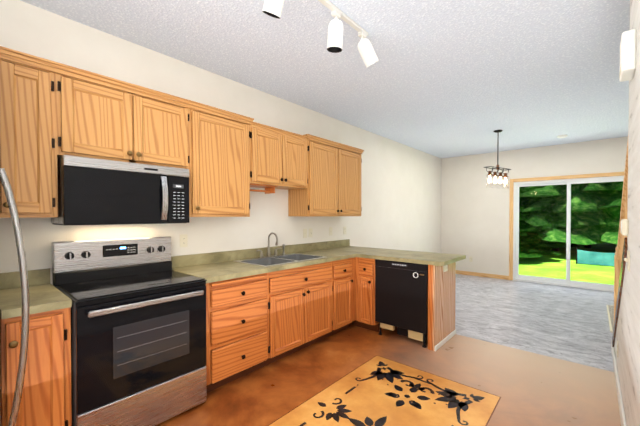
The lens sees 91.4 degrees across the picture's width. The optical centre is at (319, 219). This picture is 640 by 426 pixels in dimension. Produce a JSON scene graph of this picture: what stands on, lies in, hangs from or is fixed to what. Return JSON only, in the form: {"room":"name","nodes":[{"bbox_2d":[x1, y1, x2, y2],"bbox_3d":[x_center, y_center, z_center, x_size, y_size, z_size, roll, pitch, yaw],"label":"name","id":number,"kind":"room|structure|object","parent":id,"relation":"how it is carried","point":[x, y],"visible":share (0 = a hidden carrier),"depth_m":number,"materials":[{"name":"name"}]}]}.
{"room":"kitchen","nodes":[
{"label":"kitchen","id":0,"kind":"room"},
{"bbox_2d":[0,268,71,318],"bbox_3d":[-1.676,0.406,1.804,0.638,0.140,0.268,1,1,41],"label":"countertop","id":1,"kind":"structure","parent":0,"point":[45,294],"depth_m":1.78,"materials":[{"name":"laminate"}]},
{"bbox_2d":[0,0,440,284],"bbox_3d":[-0.142,-0.051,4.119,0.100,2.740,9.520,1,1,41],"label":"wall","id":2,"kind":"structure","parent":0,"point":[401,195],"depth_m":3.22,"materials":[{"name":"paint"}]},
{"bbox_2d":[0,46,67,217],"bbox_3d":[-1.779,-0.474,1.904,0.338,0.928,0.298,1,1,41],"label":"upper cabinet","id":3,"kind":"object","parent":2,"relation":"attached to","point":[51,112],"depth_m":1.80,"materials":[{"name":"brown wood"}]},
{"bbox_2d":[68,65,191,169],"bbox_3d":[-1.433,-0.669,2.297,0.338,0.547,0.822,1,1,41],"label":"upper cabinet","id":4,"kind":"object","parent":2,"relation":"attached to","point":[109,118],"depth_m":2.15,"materials":[{"name":"brown wood"}]},
{"bbox_2d":[51,155,188,224],"bbox_3d":[-1.400,-0.175,2.254,0.448,0.418,0.764,1,1,41],"label":"microwave","id":5,"kind":"object","parent":4,"relation":"attached to","point":[93,191],"visible":1,"depth_m":2.06,"materials":[{"name":"silver metal"}]},
{"bbox_2d":[180,234,187,246],"bbox_3d":[-1.222,0.195,2.802,0.008,0.115,0.070,1,1,41],"label":"electrical outlet","id":6,"kind":"object","parent":2,"relation":"attached to","point":[183,240],"visible":1,"depth_m":2.80,"materials":[{"name":"beige plastic"}]},
{"bbox_2d":[189,101,259,216],"bbox_3d":[-0.956,-0.485,2.846,0.338,0.928,0.699,1,1,41],"label":"upper cabinet","id":7,"kind":"object","parent":2,"relation":"attached to","point":[225,144],"depth_m":2.72,"materials":[{"name":"brown wood"}]},
{"bbox_2d":[260,124,311,189],"bbox_3d":[-0.515,-0.645,3.349,0.338,0.595,0.794,1,1,41],"label":"upper cabinet","id":8,"kind":"object","parent":2,"relation":"attached to","point":[285,156],"depth_m":3.28,"materials":[{"name":"brown wood"}]},
{"bbox_2d":[250,183,277,193],"bbox_3d":[-0.640,-0.307,3.196,0.240,0.074,0.340,1,1,41],"label":"paper towel holder","id":9,"kind":"object","parent":8,"relation":"attached to","point":[269,189],"visible":0.58,"depth_m":3.22,"materials":[{"name":"brown wood"}]},
{"bbox_2d":[303,229,306,237],"bbox_3d":[-0.187,0.181,3.981,0.016,0.115,0.070,1,1,41],"label":"light switch","id":10,"kind":"object","parent":2,"relation":"attached to","point":[304,233],"visible":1,"depth_m":3.97,"materials":[{"name":"beige plastic"}]},
{"bbox_2d":[288,135,363,216],"bbox_3d":[0.080,-0.498,4.033,0.338,0.928,1.169,1,1,41],"label":"upper cabinet","id":11,"kind":"object","parent":2,"relation":"attached to","point":[336,167],"depth_m":3.85,"materials":[{"name":"brown wood"}]},
{"bbox_2d":[20,0,629,158],"bbox_3d":[1.440,-1.455,2.721,4.300,0.100,9.520,1,1,41],"label":"ceiling","id":12,"kind":"structure","parent":0,"point":[441,79],"depth_m":2.73,"materials":[{"name":"white paint"}]},
{"bbox_2d":[262,0,378,67],"bbox_3d":[-0.089,-1.262,1.887,0.208,0.265,1.449,1,1,41],"label":"spotlight","id":13,"kind":"object","parent":12,"relation":"attached to","point":[274,8],"visible":1,"depth_m":2.06,"materials":[{"name":"white paint"}]},
{"bbox_2d":[484,130,510,188],"bbox_3d":[2.884,-0.966,5.065,0.614,0.932,0.124,0,1,-31],"label":"pendant chandelier","id":14,"kind":"object","parent":12,"relation":"hanging from","point":[494,174],"visible":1,"depth_m":5.06,"materials":[{"name":"white glass"}]},
{"bbox_2d":[155,274,620,425],"bbox_3d":[1.440,1.385,2.754,4.300,0.100,9.520,1,1,41],"label":"floor","id":15,"kind":"structure","parent":0,"point":[531,388],"depth_m":2.93,"materials":[{"name":"brown concrete"}]},
{"bbox_2d":[0,168,29,425],"bbox_3d":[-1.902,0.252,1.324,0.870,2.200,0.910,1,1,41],"label":"handle","id":16,"kind":"object","parent":15,"relation":"on","point":[11,203],"visible":1,"depth_m":1.40,"materials":[{"name":"grey metal"}]},
{"bbox_2d":[52,236,206,425],"bbox_3d":[-1.289,0.747,2.161,0.700,1.190,0.760,1,1,41],"label":"range","id":17,"kind":"object","parent":15,"relation":"on","point":[138,332],"visible":0.98,"depth_m":1.99,"materials":[{"name":"black metal"}]},
{"bbox_2d":[348,257,384,331],"bbox_3d":[0.702,0.887,3.899,0.295,0.870,0.693,1,1,41],"label":"base cabinet","id":18,"kind":"object","parent":15,"relation":"on","point":[361,271],"depth_m":3.68,"materials":[{"name":"brown wood"}]},
{"bbox_2d":[171,239,375,282],"bbox_3d":[-0.205,0.387,3.488,0.638,0.140,2.660,1,1,41],"label":"countertop","id":19,"kind":"structure","parent":18,"relation":"on","point":[214,266],"depth_m":3.01,"materials":[{"name":"laminate"}]},
{"bbox_2d":[256,232,284,257],"bbox_3d":[-0.495,0.278,3.395,0.178,0.268,0.411,1,1,41],"label":"faucet","id":20,"kind":"object","parent":19,"relation":"on","point":[269,252],"visible":1,"depth_m":3.40,"materials":[{"name":"silver metal"}]},
{"bbox_2d":[235,253,324,282],"bbox_3d":[-0.396,0.501,3.272,0.510,0.175,0.850,1,1,41],"label":"sink","id":21,"kind":"object","parent":19,"relation":"in","point":[281,259],"visible":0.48,"depth_m":3.32,"materials":[{"name":"silver metal"}]},
{"bbox_2d":[356,248,465,265],"bbox_3d":[1.055,0.435,3.650,1.003,0.040,0.760,1,1,41],"label":"countertop","id":22,"kind":"structure","parent":18,"relation":"on","point":[428,258],"depth_m":3.51,"materials":[{"name":"laminate"}]},
{"bbox_2d":[443,265,447,271],"bbox_3d":[1.348,0.528,3.355,0.008,0.070,0.115,1,1,41],"label":"outlet","id":23,"kind":"object","parent":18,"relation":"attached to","point":[445,268],"visible":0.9,"depth_m":3.35,"materials":[{"name":"beige plastic"}]},
{"bbox_2d":[267,355,500,425],"bbox_3d":[0.329,1.343,1.984,1.076,0.002,1.916,1,1,41],"label":"rug","id":24,"kind":"object","parent":15,"relation":"on","point":[376,390],"visible":1,"depth_m":2.28,"materials":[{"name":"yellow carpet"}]},
{"bbox_2d":[375,259,427,347],"bbox_3d":[1.054,0.893,3.604,0.600,0.865,0.618,1,1,41],"label":"dishwasher","id":25,"kind":"object","parent":15,"relation":"on","point":[401,296],"visible":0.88,"depth_m":3.35,"materials":[{"name":"black metal"}]},
{"bbox_2d":[606,305,613,332],"bbox_3d":[4.309,1.316,3.819,1.160,0.014,1.440,1,1,41],"label":"carpet","id":26,"kind":"object","parent":15,"relation":"on","point":[610,310],"visible":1,"depth_m":4.21,"materials":[{"name":"beige carpet"}]},
{"bbox_2d":[441,136,627,275],"bbox_3d":[4.559,-0.075,6.234,4.200,2.740,0.150,1,1,41],"label":"wall","id":27,"kind":"structure","parent":0,"point":[474,217],"depth_m":6.82,"materials":[{"name":"paint"}]},
{"bbox_2d":[456,270,508,279],"bbox_3d":[4.467,1.252,6.220,4.096,0.085,0.013,1,1,41],"label":"baseboard","id":28,"kind":"structure","parent":27,"relation":"attached to","point":[483,275],"depth_m":6.95,"materials":[{"name":"brown wood"}]},
{"bbox_2d":[509,172,623,279],"bbox_3d":[4.747,0.232,5.974,1.954,2.132,0.038,1,1,41],"label":"door frame","id":29,"kind":"structure","parent":27,"relation":"attached to","point":[512,181],"depth_m":6.53,"materials":[{"name":"brown wood"}]},
{"bbox_2d":[513,176,623,291],"bbox_3d":[4.796,0.263,6.030,1.826,2.067,0.110,1,1,41],"label":"sliding door","id":30,"kind":"structure","parent":27,"relation":"in","point":[567,282],"depth_m":6.08,"materials":[{"name":"white plastic"}]},
{"bbox_2d":[612,0,639,425],"bbox_3d":[1.049,0.007,0.876,0.125,2.780,6.001,1,1,41],"label":"wall","id":31,"kind":"structure","parent":0,"point":[632,402],"depth_m":1.72,"materials":[{"name":"beige paint"}]},
{"bbox_2d":[611,341,625,425],"bbox_3d":[0.998,1.306,0.921,0.013,0.100,5.960,1,1,41],"label":"baseboard","id":32,"kind":"structure","parent":31,"relation":"attached to","point":[621,409],"depth_m":2.30,"materials":[{"name":"white paint"}]},
{"bbox_2d":[614,140,627,319],"bbox_3d":[2.547,0.218,2.595,0.082,2.237,1.787,1,1,41],"label":"door frame","id":33,"kind":"structure","parent":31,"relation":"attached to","point":[618,253],"depth_m":2.88,"materials":[{"name":"brown wood"}]},
{"bbox_2d":[621,219,628,235],"bbox_3d":[1.883,0.050,1.933,0.030,0.100,0.110,1,1,41],"label":"light switch","id":34,"kind":"object","parent":31,"relation":"attached to","point":[624,227],"visible":1,"depth_m":1.89,"materials":[{"name":"beige plastic"}]},
{"bbox_2d":[624,250,629,271],"bbox_3d":[1.819,0.245,1.852,0.020,0.115,0.115,1,1,41],"label":"light switch","id":35,"kind":"object","parent":31,"relation":"attached to","point":[627,259],"visible":1,"depth_m":1.81,"materials":[{"name":"beige plastic"}]},
{"bbox_2d":[619,29,635,81],"bbox_3d":[1.680,-0.888,1.708,0.056,0.210,0.180,1,1,41],"label":"door chime","id":36,"kind":"object","parent":31,"relation":"attached to","point":[627,56],"visible":1,"depth_m":1.65,"materials":[{"name":"white plastic"}]},
{"label":"outside","id":37,"kind":"structure","parent":0,"visible":0},
{"bbox_2d":[519,243,616,284],"bbox_3d":[37.588,1.204,32.066,100.000,0.180,82.170,1,1,41],"label":"lawn","id":38,"kind":"structure","parent":37,"point":[556,268],"depth_m":8.93,"materials":[{"name":"green plant"}]},
{"bbox_2d":[519,206,560,257],"bbox_3d":[6.326,0.090,11.133,3.665,2.535,3.443,1,1,41],"label":"tree","id":39,"kind":"object","parent":38,"relation":"on","point":[526,243],"depth_m":10.04,"materials":[{"name":"green plant"}]},
{"bbox_2d":[519,186,579,247],"bbox_3d":[8.409,-0.982,12.394,2.970,4.649,3.049,1,1,41],"label":"tree","id":40,"kind":"object","parent":38,"relation":"on","point":[549,214],"depth_m":11.38,"materials":[{"name":"green plant"}]},
{"bbox_2d":[519,183,619,250],"bbox_3d":[9.874,-4.002,13.062,6.168,10.673,6.581,1,1,41],"label":"tree","id":41,"kind":"object","parent":38,"relation":"on","point":[583,202],"depth_m":10.99,"materials":[{"name":"green plant"}]},
{"bbox_2d":[576,247,614,265],"bbox_3d":[10.546,1.145,7.266,7.128,0.516,0.048,1,1,41],"label":"fence","id":42,"kind":"object","parent":38,"relation":"on","point":[605,259],"depth_m":9.32,"materials":[{"name":"teal metal"}]},
{"bbox_2d":[571,181,622,243],"bbox_3d":[11.673,-4.498,11.885,6.612,11.694,6.718,1,1,41],"label":"tree","id":43,"kind":"object","parent":38,"relation":"on","point":[606,205],"depth_m":10.59,"materials":[{"name":"green plant"}]}
]}

